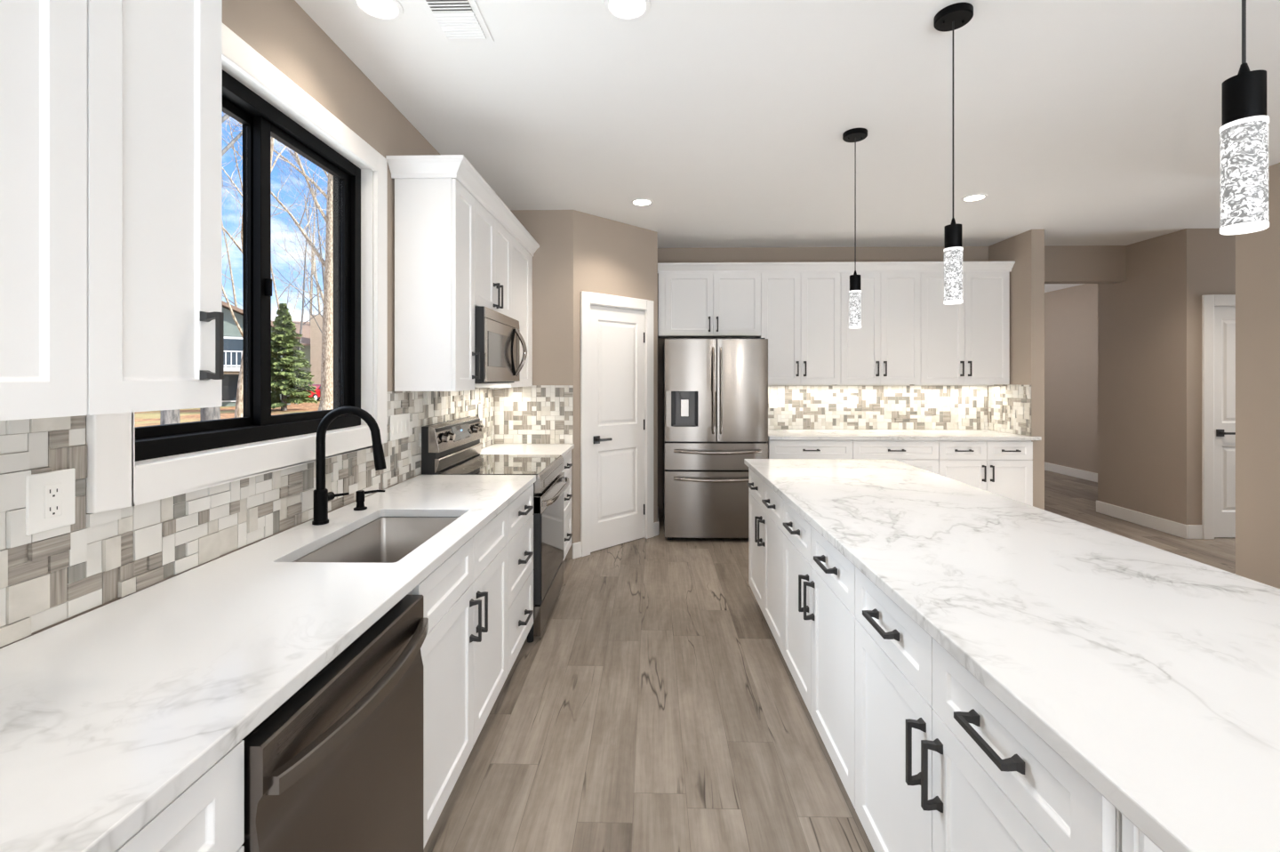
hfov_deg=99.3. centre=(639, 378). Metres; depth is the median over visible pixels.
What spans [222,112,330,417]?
bare tree
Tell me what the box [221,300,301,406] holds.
house
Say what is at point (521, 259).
upper cabinet
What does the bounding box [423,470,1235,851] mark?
floor
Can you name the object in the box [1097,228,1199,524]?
wall
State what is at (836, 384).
light
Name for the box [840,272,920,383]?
upper cabinet
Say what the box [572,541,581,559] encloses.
baseboard
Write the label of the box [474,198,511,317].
upper cabinet
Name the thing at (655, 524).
baseboard
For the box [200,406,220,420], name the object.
bare tree
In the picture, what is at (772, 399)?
receptacle
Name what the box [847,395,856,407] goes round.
outlet plate
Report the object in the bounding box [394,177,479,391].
upper cabinet
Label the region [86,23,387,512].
trim
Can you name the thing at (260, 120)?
window
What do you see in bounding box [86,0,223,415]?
upper cabinet
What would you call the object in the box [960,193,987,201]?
recessed light
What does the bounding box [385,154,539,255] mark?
crown molding
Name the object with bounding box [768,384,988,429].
tile backsplash
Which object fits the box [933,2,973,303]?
pendant light
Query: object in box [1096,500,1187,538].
baseboard
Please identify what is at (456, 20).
ceiling vent
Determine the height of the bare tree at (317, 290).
24.766 m
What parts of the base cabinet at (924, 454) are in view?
drawer, pull handle, door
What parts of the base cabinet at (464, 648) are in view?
false drawer, door, pull handle, pull handle, door, false drawer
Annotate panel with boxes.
[528,482,535,632]
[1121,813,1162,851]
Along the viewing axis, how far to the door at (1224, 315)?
4.88 m
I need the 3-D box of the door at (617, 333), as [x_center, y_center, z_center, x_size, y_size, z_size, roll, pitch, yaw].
[-0.204,0.411,4.692,0.654,2.046,0.161,0,0,-43]
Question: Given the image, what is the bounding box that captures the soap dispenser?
[353,489,385,510]
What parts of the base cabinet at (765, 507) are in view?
pull handle, drawer, door, pull handle, pull handle, pull handle, drawer, door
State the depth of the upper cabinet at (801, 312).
5.22 m
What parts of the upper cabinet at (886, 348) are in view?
door, pull handle, pull handle, door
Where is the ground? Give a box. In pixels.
[134,399,320,426]
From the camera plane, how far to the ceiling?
2.69 m
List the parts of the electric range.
knob, knob, control panel, panel, display glass, knob, knob, cooktop glass, storage drawer, oven door, panel, door glass, trim, oven handle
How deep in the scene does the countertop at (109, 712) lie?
1.00 m
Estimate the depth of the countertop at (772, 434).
4.97 m
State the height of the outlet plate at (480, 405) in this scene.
0.121 m
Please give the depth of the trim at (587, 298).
4.42 m
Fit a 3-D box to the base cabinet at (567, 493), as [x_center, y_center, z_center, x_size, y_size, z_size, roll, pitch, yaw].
[-0.836,0.994,4.025,0.654,0.880,0.598,0,0,1]
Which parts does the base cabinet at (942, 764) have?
pull handle, drawer, door, pull handle, pull handle, pull handle, door, drawer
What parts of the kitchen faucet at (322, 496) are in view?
lever, spout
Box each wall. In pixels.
[0,0,493,647]
[493,209,573,558]
[573,209,657,543]
[657,245,1126,517]
[1044,283,1097,472]
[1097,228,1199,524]
[1200,228,1235,524]
[1235,162,1279,588]
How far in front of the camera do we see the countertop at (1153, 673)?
1.12 m
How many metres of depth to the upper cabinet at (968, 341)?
5.19 m
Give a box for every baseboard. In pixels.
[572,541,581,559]
[653,521,658,535]
[1044,462,1097,481]
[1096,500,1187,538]
[1187,524,1202,538]
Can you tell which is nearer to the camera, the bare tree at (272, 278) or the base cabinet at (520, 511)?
the base cabinet at (520, 511)
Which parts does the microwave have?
door, handle trim, curved handle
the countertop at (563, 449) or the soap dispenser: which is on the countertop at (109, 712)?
the soap dispenser
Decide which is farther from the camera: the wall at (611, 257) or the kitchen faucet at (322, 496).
the wall at (611, 257)
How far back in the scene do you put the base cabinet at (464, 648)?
1.82 m
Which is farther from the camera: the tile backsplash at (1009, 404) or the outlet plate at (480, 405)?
the tile backsplash at (1009, 404)
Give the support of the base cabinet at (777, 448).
on the floor
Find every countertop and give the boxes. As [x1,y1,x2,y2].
[0,474,535,851]
[480,443,574,456]
[744,458,1279,851]
[768,429,1041,439]
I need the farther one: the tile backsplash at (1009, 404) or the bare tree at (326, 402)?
the bare tree at (326, 402)
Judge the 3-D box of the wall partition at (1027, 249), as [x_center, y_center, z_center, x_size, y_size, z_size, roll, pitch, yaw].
[3.638,0.046,7.406,0.115,2.775,5.025,0,0,1]
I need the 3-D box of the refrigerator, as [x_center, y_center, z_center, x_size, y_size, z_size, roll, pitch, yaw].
[0.676,0.538,5.118,0.906,1.792,0.866,0,0,1]
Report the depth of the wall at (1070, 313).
7.99 m
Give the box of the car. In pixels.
[307,384,320,399]
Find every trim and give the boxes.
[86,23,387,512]
[580,290,653,556]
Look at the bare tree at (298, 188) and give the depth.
34.55 m
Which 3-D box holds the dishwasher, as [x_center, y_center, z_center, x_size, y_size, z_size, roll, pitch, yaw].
[-0.850,1.000,1.166,0.638,0.868,0.603,0,0,1]
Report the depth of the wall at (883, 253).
5.55 m
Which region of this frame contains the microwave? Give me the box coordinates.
[474,305,527,383]
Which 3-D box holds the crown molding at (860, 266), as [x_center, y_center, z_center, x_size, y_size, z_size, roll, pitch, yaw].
[1.848,-1.058,5.181,3.358,0.088,0.058,0,0,1]
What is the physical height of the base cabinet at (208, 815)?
0.880 m
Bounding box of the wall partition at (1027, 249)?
[988,229,1044,509]
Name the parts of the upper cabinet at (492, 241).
door, pull handle, pull handle, door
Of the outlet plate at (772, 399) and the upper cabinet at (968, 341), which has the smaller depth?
the upper cabinet at (968, 341)
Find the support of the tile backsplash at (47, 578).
attached to the wall at (281, 31)
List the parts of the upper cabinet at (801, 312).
door, pull handle, door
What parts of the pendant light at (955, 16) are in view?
cord, bubble glass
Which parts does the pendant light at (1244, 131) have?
cord, bubble glass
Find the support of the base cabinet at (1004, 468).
on the floor
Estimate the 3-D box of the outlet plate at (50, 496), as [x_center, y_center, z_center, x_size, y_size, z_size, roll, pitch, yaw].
[-1.228,0.255,1.136,0.008,0.121,0.090,0,0,1]
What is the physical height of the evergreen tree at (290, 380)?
6.403 m
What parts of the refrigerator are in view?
dispenser panel, french door, freezer drawer, drawer handle, door handle, freezer drawer, drawer handle, door handle, french door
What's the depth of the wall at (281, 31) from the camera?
2.13 m
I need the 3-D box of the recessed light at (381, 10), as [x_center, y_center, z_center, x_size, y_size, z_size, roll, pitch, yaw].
[-0.941,-1.337,1.952,0.170,0.007,0.170,0,0,1]
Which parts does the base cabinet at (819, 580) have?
pull handle, drawer, door, pull handle, pull handle, pull handle, drawer, door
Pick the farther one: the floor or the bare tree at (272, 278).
the bare tree at (272, 278)
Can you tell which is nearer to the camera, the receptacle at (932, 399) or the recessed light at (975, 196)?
the recessed light at (975, 196)
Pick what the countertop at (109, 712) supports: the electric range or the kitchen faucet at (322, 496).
the kitchen faucet at (322, 496)
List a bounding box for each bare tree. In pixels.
[160,113,272,424]
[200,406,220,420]
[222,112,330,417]
[222,119,333,410]
[222,131,324,318]
[222,145,276,306]
[227,179,327,403]
[270,144,326,332]
[271,149,326,325]
[271,160,327,315]
[297,188,327,297]
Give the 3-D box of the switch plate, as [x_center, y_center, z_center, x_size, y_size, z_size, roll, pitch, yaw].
[-1.192,0.238,2.693,0.010,0.121,0.199,0,0,1]
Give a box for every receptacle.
[44,482,62,518]
[771,398,775,405]
[931,398,935,405]
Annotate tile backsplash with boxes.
[0,387,494,647]
[494,384,573,443]
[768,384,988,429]
[988,384,1031,435]
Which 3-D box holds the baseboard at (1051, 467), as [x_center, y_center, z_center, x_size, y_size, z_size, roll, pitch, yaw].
[6.313,1.371,7.348,0.014,0.125,4.760,0,0,1]
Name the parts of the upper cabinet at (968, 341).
door, pull handle, pull handle, door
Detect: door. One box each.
[590,303,645,551]
[1214,304,1235,536]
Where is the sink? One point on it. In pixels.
(384, 539)
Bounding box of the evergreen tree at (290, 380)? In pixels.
[271,303,317,410]
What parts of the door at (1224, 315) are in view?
lever handle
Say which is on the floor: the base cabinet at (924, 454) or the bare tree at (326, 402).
the base cabinet at (924, 454)
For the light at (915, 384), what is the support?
attached to the upper cabinet at (968, 341)
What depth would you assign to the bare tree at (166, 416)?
9.08 m
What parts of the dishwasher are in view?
bar handle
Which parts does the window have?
sash, sash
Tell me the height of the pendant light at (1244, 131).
1.065 m
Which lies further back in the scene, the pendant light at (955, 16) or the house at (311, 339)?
the house at (311, 339)
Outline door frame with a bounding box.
[1201,294,1235,538]
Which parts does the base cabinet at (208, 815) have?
door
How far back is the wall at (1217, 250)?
4.86 m
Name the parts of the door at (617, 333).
lever handle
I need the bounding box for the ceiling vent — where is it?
[419,0,494,42]
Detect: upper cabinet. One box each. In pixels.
[0,0,87,420]
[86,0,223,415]
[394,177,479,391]
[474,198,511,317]
[474,232,532,387]
[657,272,760,337]
[756,272,840,383]
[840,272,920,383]
[920,272,1009,383]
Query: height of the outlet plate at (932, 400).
0.128 m
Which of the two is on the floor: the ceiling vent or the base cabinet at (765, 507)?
the base cabinet at (765, 507)
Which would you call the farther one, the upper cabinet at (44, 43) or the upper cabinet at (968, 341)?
the upper cabinet at (968, 341)
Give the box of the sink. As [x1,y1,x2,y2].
[293,516,458,562]
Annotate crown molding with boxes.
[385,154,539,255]
[657,261,1015,272]
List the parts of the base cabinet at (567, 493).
drawer, drawer, drawer, pull handle, pull handle, pull handle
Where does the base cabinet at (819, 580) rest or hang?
on the floor
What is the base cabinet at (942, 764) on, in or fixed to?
on the floor
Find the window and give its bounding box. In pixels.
[134,69,360,461]
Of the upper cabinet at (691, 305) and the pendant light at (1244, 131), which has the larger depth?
the upper cabinet at (691, 305)
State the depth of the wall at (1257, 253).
3.49 m
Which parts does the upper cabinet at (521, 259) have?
door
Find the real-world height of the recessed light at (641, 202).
0.007 m
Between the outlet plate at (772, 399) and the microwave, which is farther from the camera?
the outlet plate at (772, 399)
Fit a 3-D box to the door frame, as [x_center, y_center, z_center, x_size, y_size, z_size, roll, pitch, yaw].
[5.537,0.343,4.845,1.024,2.182,0.019,0,0,1]
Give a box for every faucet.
[312,405,386,525]
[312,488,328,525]
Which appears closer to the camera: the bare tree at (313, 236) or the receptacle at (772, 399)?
the receptacle at (772, 399)
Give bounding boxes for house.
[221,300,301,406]
[271,314,322,399]
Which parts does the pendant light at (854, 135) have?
cord, bubble glass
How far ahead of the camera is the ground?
29.57 m
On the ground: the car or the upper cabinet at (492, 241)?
the car
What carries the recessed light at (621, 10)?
in the ceiling
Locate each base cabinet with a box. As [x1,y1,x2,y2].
[115,739,244,851]
[407,505,507,848]
[506,483,533,674]
[561,449,572,559]
[746,467,783,655]
[766,439,852,458]
[783,499,855,807]
[852,440,938,473]
[855,566,1121,851]
[937,440,1032,505]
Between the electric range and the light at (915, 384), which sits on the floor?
the electric range
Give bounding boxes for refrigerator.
[663,337,767,539]
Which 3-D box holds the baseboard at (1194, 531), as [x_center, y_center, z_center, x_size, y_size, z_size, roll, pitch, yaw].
[4.959,1.371,4.861,0.133,0.125,0.014,0,0,1]
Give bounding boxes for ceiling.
[294,0,1279,292]
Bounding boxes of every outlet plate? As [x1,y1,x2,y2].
[25,467,75,535]
[478,403,482,420]
[768,395,776,407]
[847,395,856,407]
[928,395,937,407]
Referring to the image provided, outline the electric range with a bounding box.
[421,416,569,642]
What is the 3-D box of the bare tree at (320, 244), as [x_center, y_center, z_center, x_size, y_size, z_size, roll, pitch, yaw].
[-28.079,-9.122,46.381,6.718,22.218,11.476,0,0,44]
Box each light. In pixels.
[352,0,403,21]
[603,0,650,21]
[631,198,653,206]
[768,384,831,384]
[836,384,909,384]
[842,128,867,327]
[914,384,993,385]
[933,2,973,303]
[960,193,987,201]
[1219,0,1269,234]
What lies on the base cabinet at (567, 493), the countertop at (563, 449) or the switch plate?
the countertop at (563, 449)
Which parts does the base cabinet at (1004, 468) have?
drawer, door, pull handle, pull handle, pull handle, drawer, door, pull handle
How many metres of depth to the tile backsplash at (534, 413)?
4.33 m
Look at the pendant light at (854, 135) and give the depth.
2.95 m
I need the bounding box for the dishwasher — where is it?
[241,594,428,851]
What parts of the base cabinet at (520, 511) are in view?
drawer, drawer, drawer, pull handle, pull handle, pull handle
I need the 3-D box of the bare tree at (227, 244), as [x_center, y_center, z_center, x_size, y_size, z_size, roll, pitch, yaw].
[-45.235,-11.980,56.724,14.146,27.946,11.749,0,0,-27]
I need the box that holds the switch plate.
[390,412,409,440]
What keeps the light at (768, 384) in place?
attached to the upper cabinet at (801, 312)
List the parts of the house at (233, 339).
pane, pane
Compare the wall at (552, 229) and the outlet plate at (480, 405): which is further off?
the wall at (552, 229)
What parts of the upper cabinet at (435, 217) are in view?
door, pull handle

